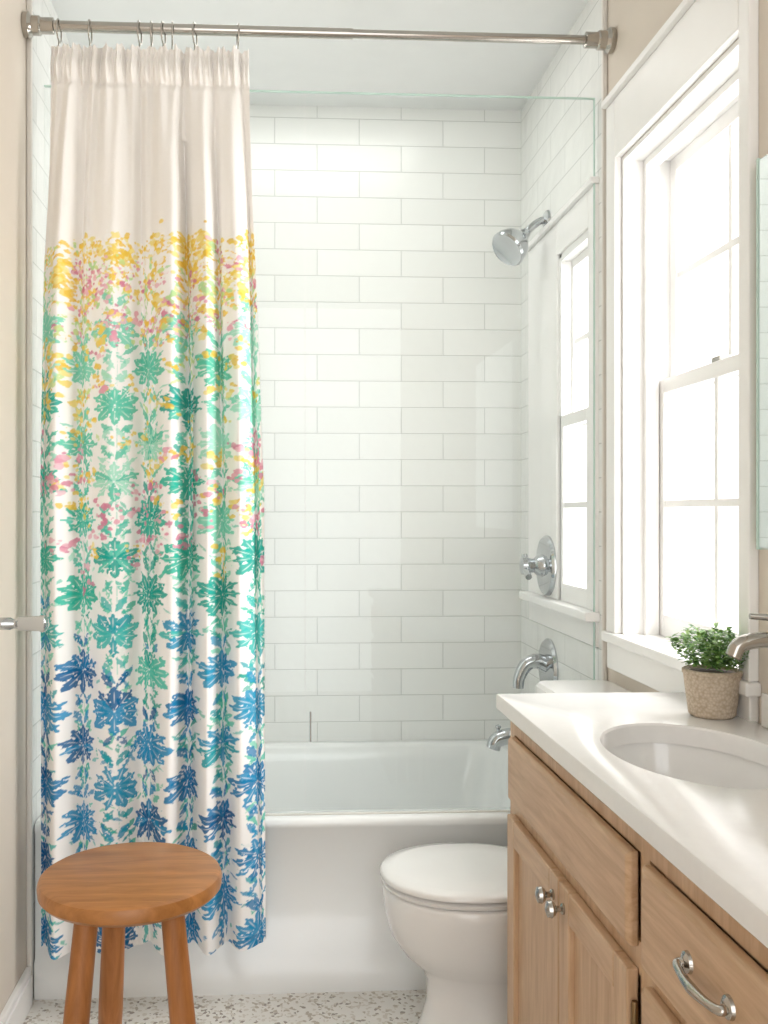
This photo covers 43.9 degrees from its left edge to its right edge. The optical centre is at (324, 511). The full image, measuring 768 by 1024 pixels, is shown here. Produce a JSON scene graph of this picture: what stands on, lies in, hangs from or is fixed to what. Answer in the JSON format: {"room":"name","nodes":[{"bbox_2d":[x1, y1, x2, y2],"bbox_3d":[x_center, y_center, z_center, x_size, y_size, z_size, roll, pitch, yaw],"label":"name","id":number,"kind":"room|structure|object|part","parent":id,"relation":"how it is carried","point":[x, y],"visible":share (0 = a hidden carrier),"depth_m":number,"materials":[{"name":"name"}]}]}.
{"room":"bathroom","nodes":[
{"label":"bathroom","id":0,"kind":"room"},
{"bbox_2d":[0,0,25,1013],"bbox_3d":[-0.759,-0.085,0.914,0.150,2.690,5.104,0,0,-3],"label":"wall","id":1,"kind":"structure","parent":0,"point":[12,40],"depth_m":2.31,"materials":[{"name":"beige paint"}]},
{"bbox_2d":[0,967,32,1023],"bbox_3d":[-0.648,1.211,0.399,0.018,0.098,4.064,0,0,-3],"label":"baseboard","id":2,"kind":"structure","parent":1,"relation":"attached to","point":[19,1004],"depth_m":2.32,"materials":[{"name":"white paint"}]},
{"bbox_2d":[0,615,48,631],"bbox_3d":[-0.683,0.250,2.127,0.128,0.060,0.060,0,0,-3],"label":"towel hook","id":3,"kind":"object","parent":1,"relation":"attached to","point":[40,623],"visible":1,"depth_m":2.12,"materials":[{"name":"silver metal"}]},
{"bbox_2d":[26,0,32,975],"bbox_3d":[-0.756,-0.085,2.437,0.014,2.690,0.014,0,0,-3],"label":"trim","id":4,"kind":"structure","parent":1,"relation":"attached to","point":[29,3],"depth_m":2.43,"materials":[{"name":"tile"}]},
{"bbox_2d":[33,0,70,996],"bbox_3d":[-0.781,-0.085,2.880,0.010,2.690,0.874,0,0,-3],"label":"wall tile","id":5,"kind":"structure","parent":1,"relation":"attached to","point":[42,44],"depth_m":2.52,"materials":[{"name":"white tile"}]},
{"bbox_2d":[21,11,617,53],"bbox_3d":[-0.002,-1.218,2.448,1.521,0.095,0.064,0,0,-3],"label":"shower curtain rod","id":6,"kind":"object","parent":1,"relation":"attached to","point":[31,25],"visible":0.91,"depth_m":2.44,"materials":[{"name":"silver metal"}]},
{"bbox_2d":[40,42,265,959],"bbox_3d":[-0.433,-0.038,2.380,0.570,2.275,0.092,0,0,-3],"label":"shower curtain","id":7,"kind":"object","parent":6,"relation":"hanging from","point":[152,480],"visible":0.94,"depth_m":2.38,"materials":[{"name":"fabric"}]},
{"bbox_2d":[23,990,425,1023],"bbox_3d":[0.085,1.310,0.958,1.841,0.100,5.104,0,0,-3],"label":"floor","id":8,"kind":"structure","parent":0,"point":[401,1006],"depth_m":2.41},
{"bbox_2d":[36,842,221,1023],"bbox_3d":[-0.363,0.968,1.784,0.340,0.585,0.340,0,0,-3],"label":"wooden stool","id":9,"kind":"object","parent":8,"relation":"on","point":[113,888],"visible":1,"depth_m":1.72,"materials":[{"name":"brown wood"}]},
{"bbox_3d":[-0.452,0.985,1.706,0.103,0.551,0.048,0,0,-40],"label":"leg","id":10,"kind":"part","parent":9,"relation":"part of","materials":[{"name":"brown wood"}]},
{"bbox_3d":[-0.424,0.985,1.885,0.048,0.551,0.103,0,0,-26],"label":"leg","id":11,"kind":"part","parent":9,"relation":"part of","materials":[{"name":"brown wood"}]},
{"bbox_3d":[-0.363,0.694,1.784,0.340,0.038,0.340,0,0,-3],"label":"seat","id":12,"kind":"part","parent":9,"relation":"part of","materials":[{"name":"brown wood"}]},
{"bbox_3d":[-0.254,0.985,1.737,0.103,0.551,0.048,0,0,19],"label":"leg","id":13,"kind":"part","parent":9,"relation":"part of","materials":[{"name":"brown wood"}]},
{"bbox_2d":[34,739,509,999],"bbox_3d":[-0.027,1.034,2.917,1.496,0.453,0.854,0,0,-3],"label":"bathtub","id":14,"kind":"object","parent":8,"relation":"on","point":[328,930],"visible":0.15,"depth_m":2.51,"materials":[{"name":"ceramic"}]},
{"bbox_2d":[44,85,594,815],"bbox_3d":[-0.002,-0.157,2.532,1.472,1.928,0.024,0,0,-3],"label":"glass shower screen","id":15,"kind":"object","parent":14,"relation":"on","point":[45,86],"visible":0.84,"depth_m":2.56,"materials":[{"name":"glass"}]},
{"bbox_3d":[-0.037,0.570,2.521,0.005,0.080,0.005,0,0,-12],"label":"door pull","id":16,"kind":"part","parent":15,"relation":"part of","materials":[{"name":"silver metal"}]},
{"bbox_2d":[380,680,629,1023],"bbox_3d":[0.446,0.851,2.281,0.628,0.818,0.420,0,0,-3],"label":"toilet","id":17,"kind":"object","parent":8,"relation":"on","point":[445,904],"visible":0.24,"depth_m":2.18,"materials":[{"name":"white ceramic"}]},
{"bbox_3d":[0.340,0.858,2.276,0.415,0.023,0.358,0,0,-3],"label":"lid","id":18,"kind":"part","parent":17,"relation":"part of","materials":[{"name":"white ceramic"}]},
{"bbox_3d":[0.342,0.879,2.276,0.412,0.016,0.354,0,0,-3],"label":"seat","id":19,"kind":"part","parent":17,"relation":"part of","materials":[{"name":"white ceramic"}]},
{"bbox_3d":[0.382,1.074,2.278,0.482,0.372,0.354,0,0,-3],"label":"bowl","id":20,"kind":"part","parent":17,"relation":"part of","materials":[{"name":"white ceramic"}]},
{"bbox_3d":[0.659,0.461,2.292,0.202,0.037,0.420,0,0,-3],"label":"tank lid","id":21,"kind":"part","parent":17,"relation":"part of","materials":[{"name":"white ceramic"}]},
{"bbox_2d":[496,692,767,1023],"bbox_3d":[0.603,0.791,1.185,0.439,0.936,1.665,0,0,-3],"label":"bathroom vanity","id":22,"kind":"object","parent":8,"relation":"on","point":[637,823],"visible":1,"depth_m":1.41,"materials":[{"name":"brown wood"}]},
{"bbox_3d":[0.397,0.872,1.773,0.007,0.407,0.250,0,0,-3],"label":"door panel","id":23,"kind":"part","parent":22,"relation":"part of","materials":[{"name":"brown wood"}]},
{"bbox_3d":[0.376,0.654,1.624,0.031,0.029,0.029,0,0,-3],"label":"knob","id":24,"kind":"part","parent":22,"relation":"part of","materials":[{"name":"silver metal"}]},
{"bbox_3d":[0.379,0.654,1.565,0.031,0.029,0.029,0,0,-3],"label":"knob","id":25,"kind":"part","parent":22,"relation":"part of","materials":[{"name":"silver metal"}]},
{"bbox_3d":[0.400,0.524,1.616,0.017,0.128,0.663,0,0,-3],"label":"false drawer","id":26,"kind":"part","parent":22,"relation":"part of","materials":[{"name":"brown wood"}]},
{"bbox_3d":[0.414,0.872,1.439,0.007,0.407,0.208,0,0,-3],"label":"door panel","id":27,"kind":"part","parent":22,"relation":"part of","materials":[{"name":"brown wood"}]},
{"bbox_3d":[0.441,0.710,0.825,0.017,0.182,0.832,0,0,-3],"label":"drawer","id":28,"kind":"part","parent":22,"relation":"part of","materials":[{"name":"brown wood"}]},
{"bbox_2d":[608,743,767,788],"bbox_3d":[0.594,0.485,1.518,0.290,0.132,0.430,0,0,-3],"label":"sink","id":29,"kind":"object","parent":22,"relation":"in","point":[713,764],"depth_m":1.68,"materials":[{"name":"white ceramic"}]},
{"bbox_3d":[0.409,0.521,1.043,0.026,0.017,0.118,0,0,-3],"label":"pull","id":30,"kind":"part","parent":22,"relation":"part of","materials":[{"name":"silver metal"}]},
{"bbox_3d":[0.441,0.528,0.825,0.017,0.136,0.832,0,0,-3],"label":"drawer","id":31,"kind":"part","parent":22,"relation":"part of","materials":[{"name":"brown wood"}]},
{"bbox_2d":[664,622,748,719],"bbox_3d":[0.715,0.294,1.781,0.135,0.177,0.171,0,0,-3],"label":"potted plant","id":32,"kind":"object","parent":22,"relation":"on","point":[711,686],"visible":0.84,"depth_m":1.75,"materials":[{"name":"green plant"}]},
{"bbox_3d":[0.729,0.338,1.785,0.107,0.088,0.107,0,0,-3],"label":"pot","id":33,"kind":"part","parent":32,"relation":"part of","materials":[{"name":"stone"}]},
{"bbox_2d":[725,613,767,659],"bbox_3d":[0.715,0.273,1.524,0.145,0.220,0.052,0,0,-3],"label":"sink faucet","id":34,"kind":"object","parent":22,"relation":"on","point":[739,645],"visible":1,"depth_m":1.51,"materials":[{"name":"silver metal"}]},
{"bbox_3d":[0.710,0.278,1.524,0.134,0.171,0.030,0,0,-3],"label":"spout","id":35,"kind":"part","parent":34,"relation":"part of","materials":[{"name":"silver metal"}]},
{"bbox_3d":[0.729,0.195,1.530,0.086,0.063,0.020,0,0,6],"label":"lever","id":36,"kind":"part","parent":34,"relation":"part of","materials":[{"name":"silver metal"}]},
{"bbox_2d":[51,0,587,110],"bbox_3d":[0.085,-1.480,0.958,1.841,0.100,5.104,0,0,-3],"label":"ceiling","id":37,"kind":"structure","parent":0,"point":[285,64],"depth_m":2.91,"materials":[{"name":"paint"}]},
{"bbox_2d":[250,105,520,741],"bbox_3d":[-0.049,-0.235,3.351,1.501,2.390,0.010,0,0,-3],"label":"wall","id":38,"kind":"structure","parent":0,"point":[389,315],"depth_m":3.36,"materials":[{"name":"white tile"}]},
{"bbox_2d":[607,0,767,722],"bbox_3d":[0.919,-0.085,1.001,0.170,2.690,5.104,0,0,-3],"label":"wall","id":39,"kind":"structure","parent":0,"point":[636,22],"depth_m":2.22,"materials":[{"name":"beige paint"}]},
{"bbox_2d":[487,724,509,750],"bbox_3d":[0.618,0.720,3.036,0.200,0.084,0.068,0,0,-3],"label":"tub spout","id":40,"kind":"object","parent":39,"relation":"attached to","point":[499,738],"visible":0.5,"depth_m":3.01,"materials":[{"name":"silver metal"}]},
{"bbox_2d":[492,210,549,265],"bbox_3d":[0.628,-0.878,3.018,0.182,0.182,0.122,0,0,-3],"label":"shower head","id":41,"kind":"object","parent":39,"relation":"attached to","point":[510,245],"visible":0.98,"depth_m":3.01},
{"bbox_3d":[0.676,-0.917,3.049,0.077,0.062,0.023,0,0,-3],"label":"arm","id":42,"kind":"part","parent":41,"relation":"part of","materials":[{"name":"silver metal"}]},
{"bbox_2d":[519,535,556,595],"bbox_3d":[0.664,0.170,3.014,0.090,0.192,0.192,0,0,-3],"label":"shower valve","id":43,"kind":"object","parent":39,"relation":"attached to","point":[544,564],"visible":1,"depth_m":2.98,"materials":[{"name":"silver metal"}]},
{"bbox_3d":[0.637,0.185,2.982,0.026,0.052,0.074,0,0,5],"label":"lever","id":44,"kind":"part","parent":43,"relation":"part of","materials":[{"name":"silver metal"}]},
{"bbox_2d":[519,591,599,621],"bbox_3d":[0.710,0.284,2.911,0.050,0.026,0.700,0,0,-3],"label":"window sill","id":45,"kind":"structure","parent":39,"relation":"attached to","point":[578,612],"depth_m":2.78,"materials":[{"name":"white paint"}]},
{"bbox_2d":[521,0,601,693],"bbox_3d":[0.727,-0.085,2.969,0.010,2.690,0.854,0,0,-3],"label":"wall tile","id":46,"kind":"structure","parent":39,"relation":"attached to","point":[557,134],"depth_m":2.92,"materials":[{"name":"white tile"}]},
{"bbox_2d":[513,638,558,688],"bbox_3d":[0.661,0.495,3.023,0.122,0.184,0.184,0,0,-3],"label":"spout","id":47,"kind":"object","parent":46,"relation":"attached to","point":[546,661],"depth_m":3.00,"materials":[{"name":"silver metal"}]},
{"bbox_2d":[528,176,598,251],"bbox_3d":[0.719,-0.899,2.911,0.032,0.018,0.688,0,0,-3],"label":"trim","id":48,"kind":"structure","parent":39,"relation":"in","point":[585,188],"depth_m":2.81,"materials":[{"name":"white paint"}]},
{"bbox_2d":[528,184,598,611],"bbox_3d":[0.725,-0.309,2.912,0.020,1.161,0.680,0,0,-3],"label":"window frame","id":49,"kind":"structure","parent":39,"relation":"attached to","point":[544,439],"depth_m":2.97,"materials":[{"name":"white paint"}]},
{"bbox_2d":[529,602,598,646],"bbox_3d":[0.726,0.332,2.912,0.018,0.070,0.680,0,0,-3],"label":"apron","id":50,"kind":"object","parent":39,"relation":"attached to","point":[578,629],"visible":0.7,"depth_m":2.84,"materials":[{"name":"white paint"}]},
{"bbox_2d":[561,248,587,608],"bbox_3d":[0.821,-0.258,2.781,0.182,1.065,0.290,0,0,-3],"label":"window","id":51,"kind":"structure","parent":39,"relation":"in","point":[572,593],"depth_m":2.89,"materials":[{"name":"white glass"}]},
{"bbox_2d":[559,230,587,415],"bbox_3d":[0.746,-0.542,2.777,0.032,0.496,0.289,0,0,-3],"label":"window frame","id":52,"kind":"object","parent":51,"relation":"attached to","point":[577,247],"visible":0.62,"depth_m":2.90,"materials":[{"name":"white paint"}]},
{"bbox_3d":[0.776,-0.516,2.779,0.028,0.524,0.265,0,0,-3],"label":"upper sash","id":53,"kind":"part","parent":51,"relation":"part of","materials":[{"name":"clear glass"}]},
{"bbox_2d":[602,0,606,680],"bbox_3d":[0.748,-0.085,2.535,0.014,2.690,0.014,0,0,-3],"label":"trim","id":54,"kind":"structure","parent":39,"relation":"attached to","point":[604,2],"depth_m":2.53,"materials":[{"name":"tile"}]},
{"bbox_2d":[601,0,695,108],"bbox_3d":[0.761,-1.064,2.112,0.032,0.018,0.758,0,0,-3],"label":"trim","id":55,"kind":"structure","parent":39,"relation":"in","point":[685,5],"depth_m":2.18,"materials":[{"name":"white paint"}]},
{"bbox_2d":[622,39,738,644],"bbox_3d":[0.862,-0.295,2.107,0.171,1.220,0.648,0,0,-3],"label":"window","id":56,"kind":"structure","parent":39,"relation":"in","point":[726,66],"depth_m":2.38,"materials":[{"name":"white paint"}]},
{"bbox_2d":[643,70,738,634],"bbox_3d":[0.845,-0.289,2.106,0.035,1.208,0.624,0,0,-3],"label":"window frame","id":57,"kind":"object","parent":56,"relation":"attached to","point":[729,90],"visible":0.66,"depth_m":2.40,"materials":[{"name":"white paint"}]},
{"bbox_3d":[0.879,-0.011,2.107,0.030,0.644,0.623,0,0,-3],"label":"lower sash","id":58,"kind":"part","parent":56,"relation":"part of","materials":[{"name":"clear glass"}]},
{"bbox_3d":[0.910,-0.593,2.109,0.028,0.600,0.623,0,0,-3],"label":"upper sash","id":59,"kind":"part","parent":56,"relation":"part of","materials":[{"name":"clear glass"}]},
{"bbox_2d":[712,355,731,361],"bbox_3d":[0.882,-0.339,2.107,0.030,0.012,0.040,0,0,-3],"label":"sash lock","id":60,"kind":"object","parent":56,"relation":"attached to","point":[719,357],"visible":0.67,"depth_m":2.09,"materials":[{"name":"silver metal"}]},
{"bbox_2d":[601,631,760,696],"bbox_3d":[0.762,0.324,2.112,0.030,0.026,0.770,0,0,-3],"label":"window sill","id":61,"kind":"structure","parent":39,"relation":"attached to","point":[746,688],"depth_m":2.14,"materials":[{"name":"white paint"}]},
{"bbox_2d":[606,0,758,681],"bbox_3d":[0.767,-0.372,2.113,0.020,1.366,0.750,0,0,-3],"label":"window frame","id":62,"kind":"structure","parent":39,"relation":"attached to","point":[708,28],"depth_m":2.01,"materials":[{"name":"white paint"}]},
{"bbox_2d":[607,642,758,722],"bbox_3d":[0.768,0.372,2.113,0.018,0.070,0.750,0,0,-3],"label":"apron","id":63,"kind":"object","parent":39,"relation":"attached to","point":[660,677],"visible":0.52,"depth_m":2.17,"materials":[{"name":"white paint"}]},
{"bbox_2d":[756,154,767,548],"bbox_3d":[0.802,-0.282,1.384,0.022,0.699,0.641,0,0,-3],"label":"wall mirror","id":64,"kind":"object","parent":39,"relation":"attached to","point":[761,163],"visible":1,"depth_m":1.68,"materials":[{"name":"silver mirror"}]},
{"bbox_2d":[761,693,767,728],"bbox_3d":[0.823,0.353,1.032,0.016,0.060,1.335,0,0,-3],"label":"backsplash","id":65,"kind":"structure","parent":39,"relation":"attached to","point":[764,696],"depth_m":1.68,"materials":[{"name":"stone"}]}
]}

